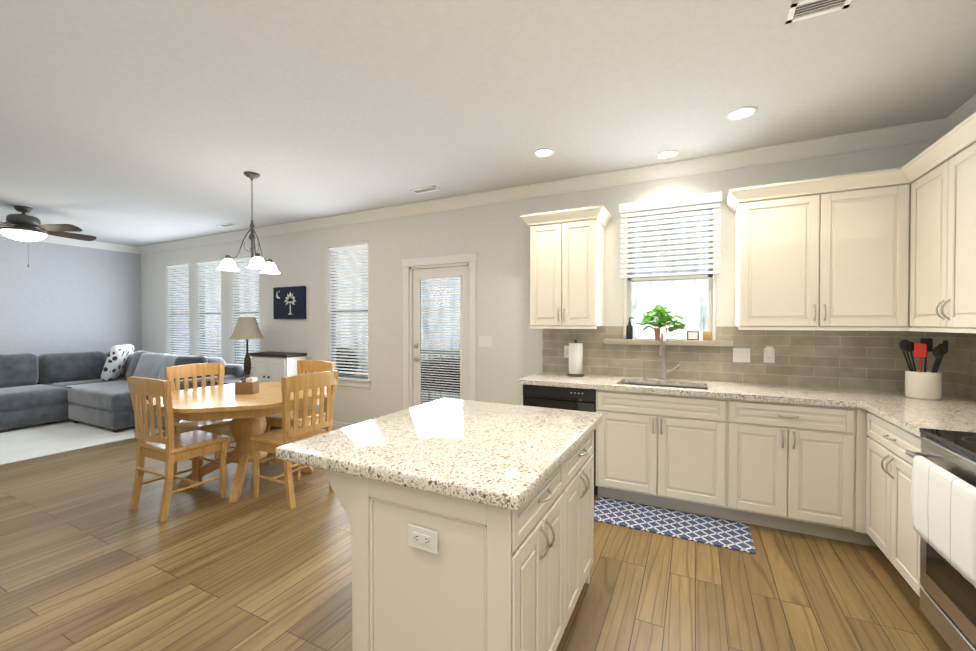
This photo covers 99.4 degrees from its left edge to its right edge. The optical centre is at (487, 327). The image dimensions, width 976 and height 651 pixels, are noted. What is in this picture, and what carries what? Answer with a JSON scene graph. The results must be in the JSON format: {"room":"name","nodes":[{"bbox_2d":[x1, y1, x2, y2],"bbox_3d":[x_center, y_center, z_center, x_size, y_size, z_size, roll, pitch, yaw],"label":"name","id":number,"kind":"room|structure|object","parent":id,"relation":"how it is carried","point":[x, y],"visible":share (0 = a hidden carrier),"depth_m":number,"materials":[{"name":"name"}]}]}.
{"room":"kitchen","nodes":[
{"label":"kitchen","id":0,"kind":"room"},
{"bbox_2d":[0,237,139,356],"bbox_3d":[-8.138,-0.021,3.836,0.140,2.740,8.160,0,1,27],"label":"wall","id":1,"kind":"structure","parent":0,"point":[56,298],"depth_m":6.57,"materials":[{"name":"paint"}]},
{"bbox_2d":[0,233,135,252],"bbox_3d":[-8.057,-1.337,3.719,0.095,0.105,8.070,0,1,27],"label":"crown molding","id":2,"kind":"structure","parent":1,"relation":"attached to","point":[50,239],"depth_m":6.77,"materials":[{"name":"white"}]},
{"bbox_2d":[0,426,952,650],"bbox_3d":[-3.383,1.426,1.477,10.770,0.100,8.460,0,1,27],"label":"floor","id":3,"kind":"structure","parent":0,"point":[90,560],"depth_m":2.25,"materials":[{"name":"brown wood"}]},
{"bbox_2d":[0,419,164,464],"bbox_3d":[-6.188,1.336,4.370,2.835,0.012,5.450,0,1,27],"label":"living room rug","id":4,"kind":"object","parent":3,"relation":"on","point":[19,444],"depth_m":4.95,"materials":[{"name":"beige carpet"}]},
{"bbox_2d":[0,344,243,432],"bbox_3d":[-5.327,0.795,5.836,3.050,1.034,1.955,0,1,27],"label":"sectional sofa","id":5,"kind":"object","parent":4,"relation":"on","point":[90,387],"visible":0.67,"depth_m":5.73,"materials":[{"name":"grey fabric"}]},
{"bbox_2d":[126,376,229,521],"bbox_3d":[-2.385,0.861,3.210,0.520,1.004,0.495,0,1,27],"label":"chair","id":6,"kind":"object","parent":3,"relation":"on","point":[170,449],"visible":1,"depth_m":3.05,"materials":[{"name":"brown wood"}]},
{"bbox_2d":[164,362,234,480],"bbox_3d":[-2.648,0.853,3.931,0.495,1.004,0.520,0,1,27],"label":"chair","id":7,"kind":"object","parent":3,"relation":"on","point":[193,371],"visible":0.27,"depth_m":3.88,"materials":[{"name":"brown wood"}]},
{"bbox_2d":[208,377,242,385],"bbox_3d":[-3.411,1.019,5.634,0.480,0.620,0.480,0,1,27],"label":"side table","id":8,"kind":"object","parent":3,"relation":"on","point":[230,381],"visible":0.04,"depth_m":5.58,"materials":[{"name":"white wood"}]},
{"bbox_2d":[229,317,263,379],"bbox_3d":[-3.304,0.280,5.684,0.430,0.854,0.430,0,1,27],"label":"table lamp","id":9,"kind":"object","parent":8,"relation":"on","point":[246,328],"visible":0.94,"depth_m":5.59,"materials":[{"name":"beige fabric"}]},
{"bbox_2d":[142,381,326,502],"bbox_3d":[-2.141,0.963,3.701,1.360,0.775,1.360,0,1,27],"label":"dining table","id":10,"kind":"object","parent":3,"relation":"on","point":[247,414],"visible":0.6,"depth_m":3.49,"materials":[{"name":"brown wood"}]},
{"bbox_2d":[235,375,258,393],"bbox_3d":[-2.127,0.496,3.656,0.150,0.159,0.110,0,1,-2],"label":"caddy","id":11,"kind":"object","parent":10,"relation":"on","point":[250,385],"visible":1,"depth_m":3.60,"materials":[{"name":"wood"}]},
{"bbox_2d":[249,351,306,381],"bbox_3d":[-2.782,0.831,5.471,0.730,1.000,0.335,0,1,27],"label":"base cabinet","id":12,"kind":"object","parent":3,"relation":"on","point":[270,366],"visible":0.4,"depth_m":5.33,"materials":[{"name":"white wood"}]},
{"bbox_2d":[250,370,338,508],"bbox_3d":[-1.588,0.859,3.402,0.495,1.004,0.520,0,1,27],"label":"chair","id":13,"kind":"object","parent":3,"relation":"on","point":[272,441],"visible":0.85,"depth_m":3.26,"materials":[{"name":"brown wood"}]},
{"bbox_2d":[265,360,334,469],"bbox_3d":[-1.914,0.850,4.199,0.520,1.004,0.495,0,1,27],"label":"chair","id":14,"kind":"object","parent":3,"relation":"on","point":[311,366],"visible":0.17,"depth_m":4.25,"materials":[{"name":"brown wood"}]},
{"bbox_2d":[324,431,593,650],"bbox_3d":[-0.022,0.938,1.866,0.818,0.867,1.132,0,1,27],"label":"base cabinet","id":15,"kind":"object","parent":3,"relation":"on","point":[433,572],"visible":0.65,"depth_m":1.38,"materials":[{"name":"white wood"}]},
{"bbox_2d":[276,398,602,510],"bbox_3d":[-0.103,0.479,1.901,1.010,0.046,1.190,0,1,27],"label":"countertop","id":16,"kind":"structure","parent":15,"relation":"on","point":[509,456],"depth_m":1.58,"materials":[{"name":"beige stone"}]},
{"bbox_2d":[523,384,597,494],"bbox_3d":[0.696,0.913,3.651,0.616,0.876,0.594,0,1,27],"label":"dishwasher","id":17,"kind":"object","parent":3,"relation":"on","point":[576,399],"visible":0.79,"depth_m":3.36,"materials":[{"name":"black plastic"}]},
{"bbox_2d":[609,404,708,515],"bbox_3d":[1.377,1.027,3.292,0.690,0.655,0.400,0,1,27],"label":"base cabinet","id":18,"kind":"object","parent":3,"relation":"on","point":[659,457],"depth_m":3.05,"materials":[{"name":"white wood"}]},
{"bbox_2d":[594,496,755,553],"bbox_3d":[1.246,1.354,2.900,1.020,0.010,0.405,0,1,27],"label":"kitchen mat","id":19,"kind":"object","parent":3,"relation":"on","point":[729,534],"visible":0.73,"depth_m":2.86,"materials":[{"name":"blue fabric"}]},
{"bbox_2d":[709,397,840,540],"bbox_3d":[2.075,0.921,2.971,0.845,0.876,0.611,0,1,27],"label":"base cabinet","id":20,"kind":"object","parent":3,"relation":"on","point":[839,473],"depth_m":2.73,"materials":[{"name":"white wood"}]},
{"bbox_2d":[518,372,975,407],"bbox_3d":[1.694,0.461,3.145,2.902,0.037,0.632,0,1,27],"label":"countertop","id":21,"kind":"structure","parent":20,"relation":"on","point":[826,396],"depth_m":2.98,"materials":[{"name":"beige stone"}]},
{"bbox_2d":[567,339,583,376],"bbox_3d":[0.793,0.269,3.748,0.150,0.330,0.150,0,1,27],"label":"paper towel holder","id":22,"kind":"object","parent":21,"relation":"on","point":[575,359],"visible":1,"depth_m":3.70,"materials":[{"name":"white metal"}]},
{"bbox_2d":[641,327,679,379],"bbox_3d":[1.420,0.215,3.423,0.307,0.446,0.230,0,1,27],"label":"kitchen faucet","id":23,"kind":"object","parent":21,"relation":"on","point":[664,371],"visible":1,"depth_m":3.47,"materials":[{"name":"silver metal"}]},
{"bbox_2d":[622,383,706,388],"bbox_3d":[1.377,0.584,3.287,0.664,0.211,0.384,0,1,27],"label":"sink","id":24,"kind":"object","parent":21,"relation":"in","point":[665,385],"depth_m":3.45,"materials":[{"name":"silver metal"}]},
{"bbox_2d":[893,336,947,399],"bbox_3d":[2.779,0.250,2.643,0.253,0.394,0.223,0,1,27],"label":"utensil crock","id":25,"kind":"object","parent":21,"relation":"on","point":[925,384],"visible":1,"depth_m":2.60,"materials":[{"name":"white ceramic"}]},
{"bbox_2d":[857,408,922,596],"bbox_3d":[2.400,0.931,2.070,0.673,0.876,0.761,0,1,27],"label":"base cabinet","id":26,"kind":"object","parent":3,"relation":"on","point":[884,470],"depth_m":2.22,"materials":[{"name":"white wood"}]},
{"bbox_2d":[854,400,975,437],"bbox_3d":[2.380,0.473,2.036,0.682,0.037,0.690,0,1,27],"label":"countertop","id":27,"kind":"structure","parent":26,"relation":"on","point":[952,412],"depth_m":2.17,"materials":[{"name":"beige stone"}]},
{"bbox_2d":[905,428,975,650],"bbox_3d":[2.039,0.867,1.397,0.718,1.020,0.759,0,1,27],"label":"range","id":28,"kind":"object","parent":3,"relation":"on","point":[947,599],"visible":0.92,"depth_m":1.66,"materials":[{"name":"silver metal"}]},
{"bbox_2d":[911,455,975,587],"bbox_3d":[1.726,0.702,1.554,0.045,0.317,0.460,0,1,27],"label":"dish towel","id":29,"kind":"object","parent":28,"relation":"hanging from","point":[944,511],"visible":1,"depth_m":1.53,"materials":[{"name":"white fabric"}]},
{"bbox_2d":[0,0,975,246],"bbox_3d":[-3.383,-1.414,1.444,10.770,0.100,8.460,0,1,27],"label":"ceiling","id":30,"kind":"structure","parent":0,"point":[136,123],"depth_m":2.43,"materials":[{"name":"paint"}]},
{"bbox_2d":[0,205,96,266],"bbox_3d":[-5.397,-1.052,4.854,1.284,0.699,1.270,0,1,27],"label":"ceiling fan","id":31,"kind":"object","parent":30,"relation":"hanging from","point":[24,227],"visible":1,"depth_m":4.77,"materials":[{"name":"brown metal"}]},
{"bbox_2d":[216,223,237,226],"bbox_3d":[-3.568,-1.407,5.673,0.300,0.010,0.120,0,1,27],"label":"ceiling vent","id":32,"kind":"object","parent":30,"relation":"in","point":[226,224],"depth_m":5.68,"materials":[{"name":"white metal"}]},
{"bbox_2d":[217,171,280,273],"bbox_3d":[-2.103,-0.955,3.769,0.519,0.869,0.497,0,1,27],"label":"dining chandelier","id":33,"kind":"object","parent":30,"relation":"hanging from","point":[257,261],"visible":1,"depth_m":3.72,"materials":[{"name":"grey metal"}]},
{"bbox_2d":[410,186,440,193],"bbox_3d":[-0.629,-1.389,4.172,0.300,0.010,0.120,0,1,27],"label":"ceiling vent","id":34,"kind":"object","parent":30,"relation":"in","point":[431,188],"depth_m":4.17,"materials":[{"name":"white metal"}]},
{"bbox_2d":[533,148,554,157],"bbox_3d":[0.440,-1.381,3.268,0.169,0.006,0.169,0,1,21],"label":"recessed light","id":35,"kind":"object","parent":30,"relation":"in","point":[542,152],"depth_m":3.26,"materials":[{"name":"white"}]},
{"bbox_2d":[656,150,678,158],"bbox_3d":[1.428,-1.382,3.300,0.169,0.006,0.169,0,1,21],"label":"recessed light","id":36,"kind":"object","parent":30,"relation":"in","point":[666,154],"depth_m":3.30,"materials":[{"name":"white"}]},
{"bbox_2d":[727,106,757,119],"bbox_3d":[1.630,-1.374,2.652,0.169,0.006,0.169,0,1,21],"label":"recessed light","id":37,"kind":"object","parent":30,"relation":"in","point":[740,113],"depth_m":2.65,"materials":[{"name":"white"}]},
{"bbox_2d":[785,0,851,23],"bbox_3d":[1.402,-1.362,1.749,0.220,0.010,0.130,0,1,27],"label":"ceiling vent","id":38,"kind":"object","parent":30,"relation":"in","point":[799,10],"depth_m":1.77,"materials":[{"name":"white metal"}]},
{"bbox_2d":[140,140,955,423],"bbox_3d":[-1.524,-0.036,5.182,10.770,2.740,0.140,0,1,27],"label":"wall","id":39,"kind":"structure","parent":0,"point":[500,238],"depth_m":4.43,"materials":[{"name":"paint"}]},
{"bbox_2d":[165,262,189,354],"bbox_3d":[-5.194,-0.184,6.986,0.806,1.801,0.190,0,1,27],"label":"living room window","id":40,"kind":"structure","parent":39,"relation":"in","point":[166,325],"depth_m":7.11,"materials":[{"name":"white"}]},
{"bbox_2d":[167,264,188,353],"bbox_3d":[-5.204,-0.247,6.965,0.658,1.615,0.061,0,1,27],"label":"window blinds","id":41,"kind":"object","parent":40,"relation":"attached to","point":[177,268],"visible":0.75,"depth_m":6.98,"materials":[{"name":"white plastic"}]},
{"bbox_2d":[195,258,221,357],"bbox_3d":[-4.411,-0.180,6.595,0.796,1.801,0.190,0,1,27],"label":"living room window","id":42,"kind":"structure","parent":39,"relation":"in","point":[197,331],"depth_m":6.71,"materials":[{"name":"white"}]},
{"bbox_2d":[196,260,220,355],"bbox_3d":[-4.421,-0.243,6.574,0.648,1.615,0.061,0,1,27],"label":"window blinds","id":43,"kind":"object","parent":42,"relation":"attached to","point":[207,264],"visible":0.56,"depth_m":6.58,"materials":[{"name":"white plastic"}]},
{"bbox_2d":[229,254,259,376],"bbox_3d":[-3.597,-0.175,6.188,0.796,1.801,0.190,0,1,27],"label":"living room window","id":44,"kind":"structure","parent":39,"relation":"in","point":[231,318],"depth_m":6.31,"materials":[{"name":"white"}]},
{"bbox_2d":[231,256,258,366],"bbox_3d":[-3.607,-0.238,6.167,0.648,1.615,0.061,0,1,27],"label":"window blinds","id":45,"kind":"object","parent":44,"relation":"attached to","point":[244,260],"visible":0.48,"depth_m":6.19,"materials":[{"name":"white plastic"}]},
{"bbox_2d":[273,286,305,318],"bbox_3d":[-2.723,-0.342,5.676,0.620,0.440,0.038,0,1,27],"label":"framed picture","id":46,"kind":"object","parent":39,"relation":"attached to","point":[289,302],"visible":1,"depth_m":5.65,"materials":[{"name":"blue fabric"}]},
{"bbox_2d":[332,421,353,430],"bbox_3d":[-3.614,1.260,6.149,5.840,0.125,0.024,0,1,27],"label":"baseboard","id":47,"kind":"structure","parent":39,"relation":"attached to","point":[337,425],"depth_m":5.27,"materials":[{"name":"white"}]},
{"bbox_2d":[326,241,371,387],"bbox_3d":[-1.759,-0.165,5.270,0.806,1.801,0.190,0,1,27],"label":"dining room window","id":48,"kind":"structure","parent":39,"relation":"in","point":[352,380],"depth_m":5.33,"materials":[{"name":"white"}]},
{"bbox_2d":[329,244,367,374],"bbox_3d":[-1.769,-0.228,5.249,0.658,1.615,0.061,0,1,27],"label":"window blinds","id":49,"kind":"object","parent":48,"relation":"attached to","point":[341,253],"visible":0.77,"depth_m":5.25,"materials":[{"name":"white plastic"}]},
{"bbox_2d":[402,253,476,409],"bbox_3d":[-0.528,0.273,4.673,0.980,2.133,0.167,0,1,27],"label":"patio door","id":50,"kind":"structure","parent":39,"relation":"in","point":[460,267],"depth_m":4.67,"materials":[{"name":"white wood"}]},
{"bbox_2d":[479,336,492,346],"bbox_3d":[-0.024,0.143,4.349,0.164,0.115,0.010,0,1,27],"label":"light switch","id":51,"kind":"object","parent":39,"relation":"attached to","point":[484,341],"depth_m":4.34,"materials":[{"name":"white plastic"}]},
{"bbox_2d":[136,118,943,253],"bbox_3d":[-1.576,-1.352,5.062,10.490,0.105,0.095,0,1,27],"label":"crown molding","id":52,"kind":"structure","parent":39,"relation":"attached to","point":[925,131],"depth_m":3.64,"materials":[{"name":"white wood"}]},
{"bbox_2d":[564,346,568,357],"bbox_3d":[0.762,0.228,3.955,0.072,0.115,0.009,0,1,27],"label":"outlet","id":53,"kind":"object","parent":39,"relation":"attached to","point":[566,348],"depth_m":3.96,"materials":[{"name":"white plastic"}]},
{"bbox_2d":[528,205,607,327],"bbox_3d":[0.722,-0.513,3.776,0.600,0.994,0.352,0,1,27],"label":"upper cabinet","id":54,"kind":"object","parent":39,"relation":"attached to","point":[567,259],"depth_m":3.61,"materials":[{"name":"white wood"}]},
{"bbox_2d":[604,203,733,346],"bbox_3d":[1.548,-0.438,3.606,1.020,1.176,0.205,0,1,27],"label":"window","id":55,"kind":"structure","parent":39,"relation":"in","point":[711,293],"depth_m":3.59,"materials":[{"name":"white"}]},
{"bbox_2d":[626,317,633,338],"bbox_3d":[1.258,0.003,3.680,0.056,0.194,0.056,0,1,-18],"label":"bottle","id":56,"kind":"object","parent":55,"relation":"on","point":[629,328],"depth_m":3.66,"materials":[{"name":"grey"}]},
{"bbox_2d":[635,305,685,339],"bbox_3d":[1.466,-0.050,3.538,0.406,0.303,0.186,0,1,27],"label":"potted plant","id":57,"kind":"object","parent":55,"relation":"on","point":[659,312],"visible":0.98,"depth_m":3.53,"materials":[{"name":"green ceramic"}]},
{"bbox_2d":[619,191,721,285],"bbox_3d":[1.532,-0.732,3.526,0.802,0.730,0.061,0,1,27],"label":"blinds","id":58,"kind":"object","parent":55,"relation":"attached to","point":[674,202],"visible":0.98,"depth_m":3.51,"materials":[{"name":"white plastic"}]},
{"bbox_2d":[687,331,698,339],"bbox_3d":[1.709,0.065,3.453,0.090,0.075,0.017,0,1,27],"label":"picture frame","id":59,"kind":"object","parent":55,"relation":"on","point":[694,335],"depth_m":3.45,"materials":[{"name":"grey"}]},
{"bbox_2d":[702,331,711,340],"bbox_3d":[1.804,0.066,3.408,0.068,0.075,0.066,0,1,27],"label":"candle","id":60,"kind":"object","parent":55,"relation":"on","point":[707,335],"depth_m":3.38,"materials":[{"name":"orange wax"}]},
{"bbox_2d":[733,348,749,362],"bbox_3d":[2.033,0.220,3.319,0.118,0.115,0.010,0,1,27],"label":"outlet","id":61,"kind":"object","parent":39,"relation":"attached to","point":[742,355],"depth_m":3.32,"materials":[{"name":"white plastic"}]},
{"bbox_2d":[543,326,954,393],"bbox_3d":[1.837,0.224,3.426,2.905,0.470,0.003,0,1,27],"label":"backsplash","id":62,"kind":"structure","parent":39,"relation":"attached to","point":[871,360],"depth_m":3.23,"materials":[{"name":"grey tile"}]},
{"bbox_2d":[764,346,774,362],"bbox_3d":[2.190,0.207,3.222,0.072,0.132,0.044,0,1,27],"label":"outlet","id":63,"kind":"object","parent":39,"relation":"attached to","point":[769,352],"depth_m":3.21,"materials":[{"name":"white plastic"}]},
{"bbox_2d":[732,164,919,327],"bbox_3d":[2.317,-0.503,2.947,0.934,0.994,0.410,0,1,27],"label":"upper cabinet","id":64,"kind":"object","parent":39,"relation":"attached to","point":[896,257],"depth_m":2.81,"materials":[{"name":"white wood"}]},
{"bbox_2d":[955,141,975,345],"bbox_3d":[1.371,0.033,-0.915,0.140,2.740,8.160,0,1,27],"label":"wall","id":65,"kind":"structure","parent":0,"point":[975,141],"depth_m":2.72,"materials":[{"name":"paint"}]},
{"bbox_2d":[900,152,951,331],"bbox_3d":[2.687,-0.454,2.335,0.410,0.910,0.510,0,1,27],"label":"upper cabinet","id":66,"kind":"object","parent":65,"relation":"attached to","point":[925,203],"depth_m":2.42,"materials":[{"name":"white wood"}]},
{"bbox_2d":[944,94,975,134],"bbox_3d":[1.241,-1.284,-0.926,0.095,0.105,8.070,0,1,27],"label":"crown molding","id":67,"kind":"structure","parent":65,"relation":"attached to","point":[968,108],"depth_m":2.62,"materials":[{"name":"white wood"}]},
{"bbox_2d":[948,136,975,331],"bbox_3d":[2.515,-0.450,1.928,0.352,0.910,0.607,0,1,27],"label":"upper cabinet","id":68,"kind":"object","parent":65,"relation":"attached to","point":[962,306],"depth_m":2.09,"materials":[{"name":"white wood"}]},
{"bbox_2d":[951,333,975,399],"bbox_3d":[2.711,0.241,1.929,0.003,0.470,1.860,0,1,27],"label":"backsplash","id":69,"kind":"structure","parent":65,"relation":"attached to","point":[963,355],"depth_m":2.69,"materials":[{"name":"grey tile"}]},
{"label":"outside","id":70,"kind":"structure","parent":0,"visible":0},
{"bbox_2d":[251,367,457,397],"bbox_3d":[-0.406,1.468,7.436,26.490,0.280,4.858,0,1,27],"label":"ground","id":71,"kind":"structure","parent":70,"point":[422,391],"depth_m":8.31,"materials":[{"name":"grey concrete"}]},
{"bbox_2d":[336,348,459,403],"bbox_3d":[-1.313,0.818,6.304,2.711,1.053,0.677,0,1,20],"label":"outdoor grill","id":72,"kind":"object","parent":71,"relation":"on","point":[438,381],"depth_m":5.85,"materials":[{"name":"black metal"}]},
{"bbox_2d":[421,350,459,401],"bbox_3d":[-0.190,0.859,6.934,3.600,0.950,0.050,0,1,27],"label":"fence","id":73,"kind":"object","parent":71,"relation":"on","point":[439,397],"depth_m":7.28,"materials":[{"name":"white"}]},
{"bbox_2d":[205,214,708,372],"bbox_3d":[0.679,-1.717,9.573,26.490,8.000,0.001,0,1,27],"label":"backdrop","id":74,"kind":"structure","parent":70,"point":[681,309],"depth_m":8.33,"materials":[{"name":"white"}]}
]}

